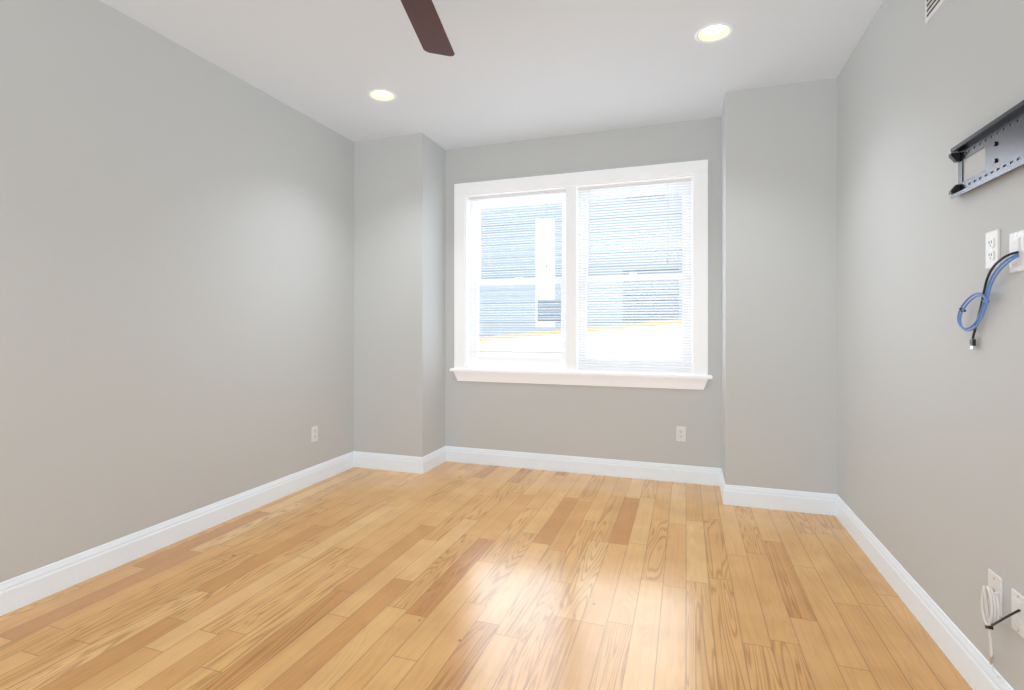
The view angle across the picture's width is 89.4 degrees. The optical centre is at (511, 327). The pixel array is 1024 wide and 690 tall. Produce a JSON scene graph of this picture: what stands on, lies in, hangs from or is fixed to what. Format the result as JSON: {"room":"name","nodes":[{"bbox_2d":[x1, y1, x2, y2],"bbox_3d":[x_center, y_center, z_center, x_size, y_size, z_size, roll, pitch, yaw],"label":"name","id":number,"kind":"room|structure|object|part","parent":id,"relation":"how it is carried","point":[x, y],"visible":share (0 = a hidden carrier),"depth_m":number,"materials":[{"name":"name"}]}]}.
{"room":"empty bedroom","nodes":[
{"label":"empty bedroom","id":0,"kind":"room"},
{"bbox_2d":[0,0,353,582],"bbox_3d":[-2.171,-0.195,2.313,0.250,2.750,5.800,0,0,19],"label":"wall","id":1,"kind":"structure","parent":0,"point":[176,280],"depth_m":2.71,"materials":[{"name":"grey paint"}]},
{"bbox_2d":[0,451,355,615],"bbox_3d":[-2.112,1.115,2.072,0.015,0.131,4.880,0,0,19],"label":"baseboard","id":2,"kind":"structure","parent":1,"relation":"attached to","point":[17,592],"depth_m":2.69,"materials":[{"name":"white wood"}]},
{"bbox_2d":[311,426,317,441],"bbox_3d":[-1.494,0.807,3.918,0.009,0.115,0.070,0,0,19],"label":"outlet","id":3,"kind":"object","parent":1,"relation":"attached to","point":[314,433],"visible":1,"depth_m":3.91,"materials":[{"name":"white plastic"}]},
{"bbox_2d":[354,133,444,456],"bbox_3d":[-0.966,-0.195,4.482,0.650,2.750,0.420,0,0,19],"label":"wall","id":4,"kind":"structure","parent":0,"point":[399,295],"depth_m":4.29,"materials":[{"name":"grey paint"}]},
{"bbox_2d":[356,451,427,473],"bbox_3d":[-1.013,1.115,4.269,0.635,0.131,0.015,0,0,19],"label":"baseboard","id":5,"kind":"structure","parent":4,"relation":"attached to","point":[400,463],"depth_m":4.25,"materials":[{"name":"white wood"}]},
{"bbox_2d":[428,446,447,470],"bbox_3d":[-0.652,1.115,4.371,0.015,0.131,0.390,0,0,19],"label":"baseboard","id":6,"kind":"structure","parent":4,"relation":"attached to","point":[439,456],"depth_m":4.41,"materials":[{"name":"white wood"}]},
{"bbox_2d":[0,461,972,689],"bbox_3d":[-0.360,1.240,1.704,4.070,0.120,5.800,0,0,19],"label":"floor","id":7,"kind":"structure","parent":0,"point":[447,575],"depth_m":2.23,"materials":[{"name":"brown wood"}]},
{"bbox_2d":[100,0,883,149],"bbox_3d":[-0.360,-1.660,1.704,4.070,0.180,5.800,0,0,19],"label":"ceiling","id":8,"kind":"structure","parent":0,"point":[514,70],"depth_m":3.00,"materials":[{"name":"white paint"}]},
{"bbox_2d":[367,89,396,101],"bbox_3d":[-0.878,-1.618,3.503,0.194,0.104,0.194,0,0,19],"label":"recessed light","id":9,"kind":"object","parent":8,"relation":"in","point":[381,95],"visible":0.56,"depth_m":3.53,"materials":[{"name":"white"}]},
{"bbox_2d":[401,0,454,55],"bbox_3d":[-0.314,-1.391,1.781,1.230,0.357,1.208,0,0,19],"label":"ceiling fan","id":10,"kind":"object","parent":8,"relation":"hanging from","point":[425,21],"visible":1,"depth_m":2.19,"materials":[{"name":"brown wood"}]},
{"bbox_2d":[694,23,732,43],"bbox_3d":[1.077,-1.618,2.761,0.194,0.104,0.194,0,0,19],"label":"recessed light","id":11,"kind":"object","parent":8,"relation":"in","point":[712,33],"visible":0.65,"depth_m":2.78,"materials":[{"name":"white"}]},
{"bbox_2d":[445,117,720,467],"bbox_3d":[0.525,-0.195,4.334,3.570,2.750,0.250,0,0,19],"label":"wall","id":12,"kind":"structure","parent":0,"point":[639,424],"depth_m":4.16,"materials":[{"name":"grey paint"}]},
{"bbox_2d":[454,160,707,374],"bbox_3d":[0.514,-0.437,4.301,2.080,1.636,0.219,0,0,19],"label":"window","id":13,"kind":"structure","parent":12,"relation":"in","point":[531,362],"depth_m":4.23,"materials":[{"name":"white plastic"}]},
{"bbox_2d":[468,189,565,352],"bbox_3d":[0.037,-0.464,4.397,0.888,1.358,0.049,0,0,19],"label":"window blind","id":14,"kind":"object","parent":13,"relation":"attached to","point":[546,192],"visible":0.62,"depth_m":4.40,"materials":[{"name":"white plastic"}]},
{"bbox_3d":[0.068,-0.395,4.488,0.900,1.505,0.100,0,0,19],"label":"frame","id":15,"kind":"part","parent":13,"relation":"part of","materials":[{"name":"white plastic"}]},
{"bbox_2d":[577,178,691,371],"bbox_3d":[0.951,-0.400,4.090,0.888,1.486,0.049,0,0,19],"label":"window blind","id":16,"kind":"object","parent":13,"relation":"attached to","point":[632,186],"visible":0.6,"depth_m":4.09,"materials":[{"name":"white plastic"}]},
{"bbox_3d":[0.982,-0.395,4.180,0.900,1.505,0.100,0,0,19],"label":"frame","id":17,"kind":"part","parent":13,"relation":"part of","materials":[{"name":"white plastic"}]},
{"bbox_2d":[450,368,711,389],"bbox_3d":[0.481,0.413,4.205,2.140,0.109,0.082,0,0,19],"label":"window sill","id":18,"kind":"structure","parent":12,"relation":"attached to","point":[657,380],"depth_m":4.15,"materials":[{"name":"white paint"}]},
{"bbox_2d":[448,446,715,485],"bbox_3d":[0.483,1.115,4.209,2.270,0.131,0.015,0,0,19],"label":"baseboard","id":19,"kind":"structure","parent":12,"relation":"attached to","point":[550,462],"depth_m":4.16,"materials":[{"name":"white wood"}]},
{"bbox_2d":[676,426,685,441],"bbox_3d":[1.288,0.812,3.941,0.070,0.115,0.009,0,0,19],"label":"outlet","id":20,"kind":"object","parent":12,"relation":"attached to","point":[681,433],"visible":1,"depth_m":3.94,"materials":[{"name":"white plastic"}]},
{"bbox_2d":[721,77,836,493],"bbox_3d":[1.802,-0.195,3.551,0.650,2.750,0.420,0,0,19],"label":"wall","id":21,"kind":"structure","parent":0,"point":[778,286],"depth_m":3.35,"materials":[{"name":"grey paint"}]},
{"bbox_2d":[716,468,724,486],"bbox_3d":[1.485,1.115,3.652,0.015,0.131,0.390,0,0,19],"label":"baseboard","id":22,"kind":"structure","parent":21,"relation":"attached to","point":[719,474],"depth_m":3.85,"materials":[{"name":"white wood"}]},
{"bbox_2d":[720,482,831,514],"bbox_3d":[1.712,1.115,3.352,0.635,0.131,0.015,0,0,19],"label":"baseboard","id":23,"kind":"structure","parent":21,"relation":"attached to","point":[736,495],"depth_m":3.34,"materials":[{"name":"white wood"}]},
{"bbox_2d":[837,0,1023,689],"bbox_3d":[1.450,-0.195,1.095,0.250,2.750,5.800,0,0,19],"label":"wall","id":24,"kind":"structure","parent":0,"point":[930,448],"depth_m":1.98,"materials":[{"name":"grey paint"}]},
{"bbox_2d":[832,494,1013,689],"bbox_3d":[1.258,1.115,0.938,0.015,0.131,4.880,0,0,19],"label":"baseboard","id":25,"kind":"structure","parent":24,"relation":"attached to","point":[969,661],"depth_m":2.02,"materials":[{"name":"white wood"}]},
{"bbox_2d":[925,0,944,23],"bbox_3d":[1.605,-1.297,1.962,0.010,0.200,0.169,0,0,19],"label":"air vent","id":26,"kind":"object","parent":24,"relation":"in","point":[932,7],"visible":1,"depth_m":1.99,"materials":[{"name":"white metal"}]},
{"bbox_2d":[949,100,1023,198],"bbox_3d":[1.435,-0.534,1.490,0.028,0.175,0.665,0,0,19],"label":"mount","id":27,"kind":"object","parent":24,"relation":"attached to","point":[1003,147],"visible":1,"depth_m":1.57,"materials":[{"name":"grey metal"}]},
{"bbox_2d":[957,251,1018,348],"bbox_3d":[1.470,-0.073,1.615,0.030,0.287,0.331,0,0,19],"label":"cord","id":28,"kind":"object","parent":24,"relation":"attached to","point":[987,288],"depth_m":1.61,"materials":[{"name":"blue plastic"}]},
{"bbox_2d":[986,229,999,268],"bbox_3d":[1.482,-0.240,1.597,0.009,0.115,0.070,0,0,19],"label":"outlet","id":29,"kind":"object","parent":24,"relation":"attached to","point":[992,247],"visible":0.92,"depth_m":1.59,"materials":[{"name":"white plastic"}]},
{"bbox_2d":[988,569,1002,616],"bbox_3d":[1.472,0.812,1.586,0.022,0.115,0.070,0,0,19],"label":"wall outlet","id":30,"kind":"object","parent":24,"relation":"attached to","point":[995,582],"visible":0.52,"depth_m":1.57,"materials":[{"name":"white plastic"}]},
{"bbox_2d":[981,585,1020,677],"bbox_3d":[1.438,0.916,1.523,0.030,0.264,0.143,0,0,16],"label":"cord","id":31,"kind":"object","parent":24,"relation":"attached to","point":[993,619],"depth_m":1.55,"materials":[{"name":"white plastic"}]},
{"bbox_2d":[1009,230,1023,272],"bbox_3d":[1.441,-0.216,1.477,0.010,0.115,0.070,0,0,19],"label":"wall plate","id":32,"kind":"object","parent":24,"relation":"attached to","point":[1016,241],"visible":0.92,"depth_m":1.47,"materials":[{"name":"white plastic"}]},
{"bbox_2d":[1011,588,1023,637],"bbox_3d":[1.438,0.813,1.468,0.010,0.115,0.070,0,0,19],"label":"wall plate","id":33,"kind":"object","parent":24,"relation":"attached to","point":[1017,619],"visible":1,"depth_m":1.47,"materials":[{"name":"white plastic"}]},
{"label":"outside","id":34,"kind":"structure","parent":0,"visible":0},
{"bbox_2d":[480,193,681,335],"bbox_3d":[1.964,-5.820,12.106,28.000,22.000,0.200,0,0,19],"label":"facade","id":35,"kind":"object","parent":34,"point":[523,268],"depth_m":12.51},
{"bbox_2d":[479,195,681,359],"bbox_3d":[1.409,-0.595,11.923,6.164,5.265,0.300,0,0,19],"label":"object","id":36,"kind":"object","parent":35,"relation":"attached to","point":[535,335],"depth_m":11.70,"materials":[{"name":"white"}]}
]}

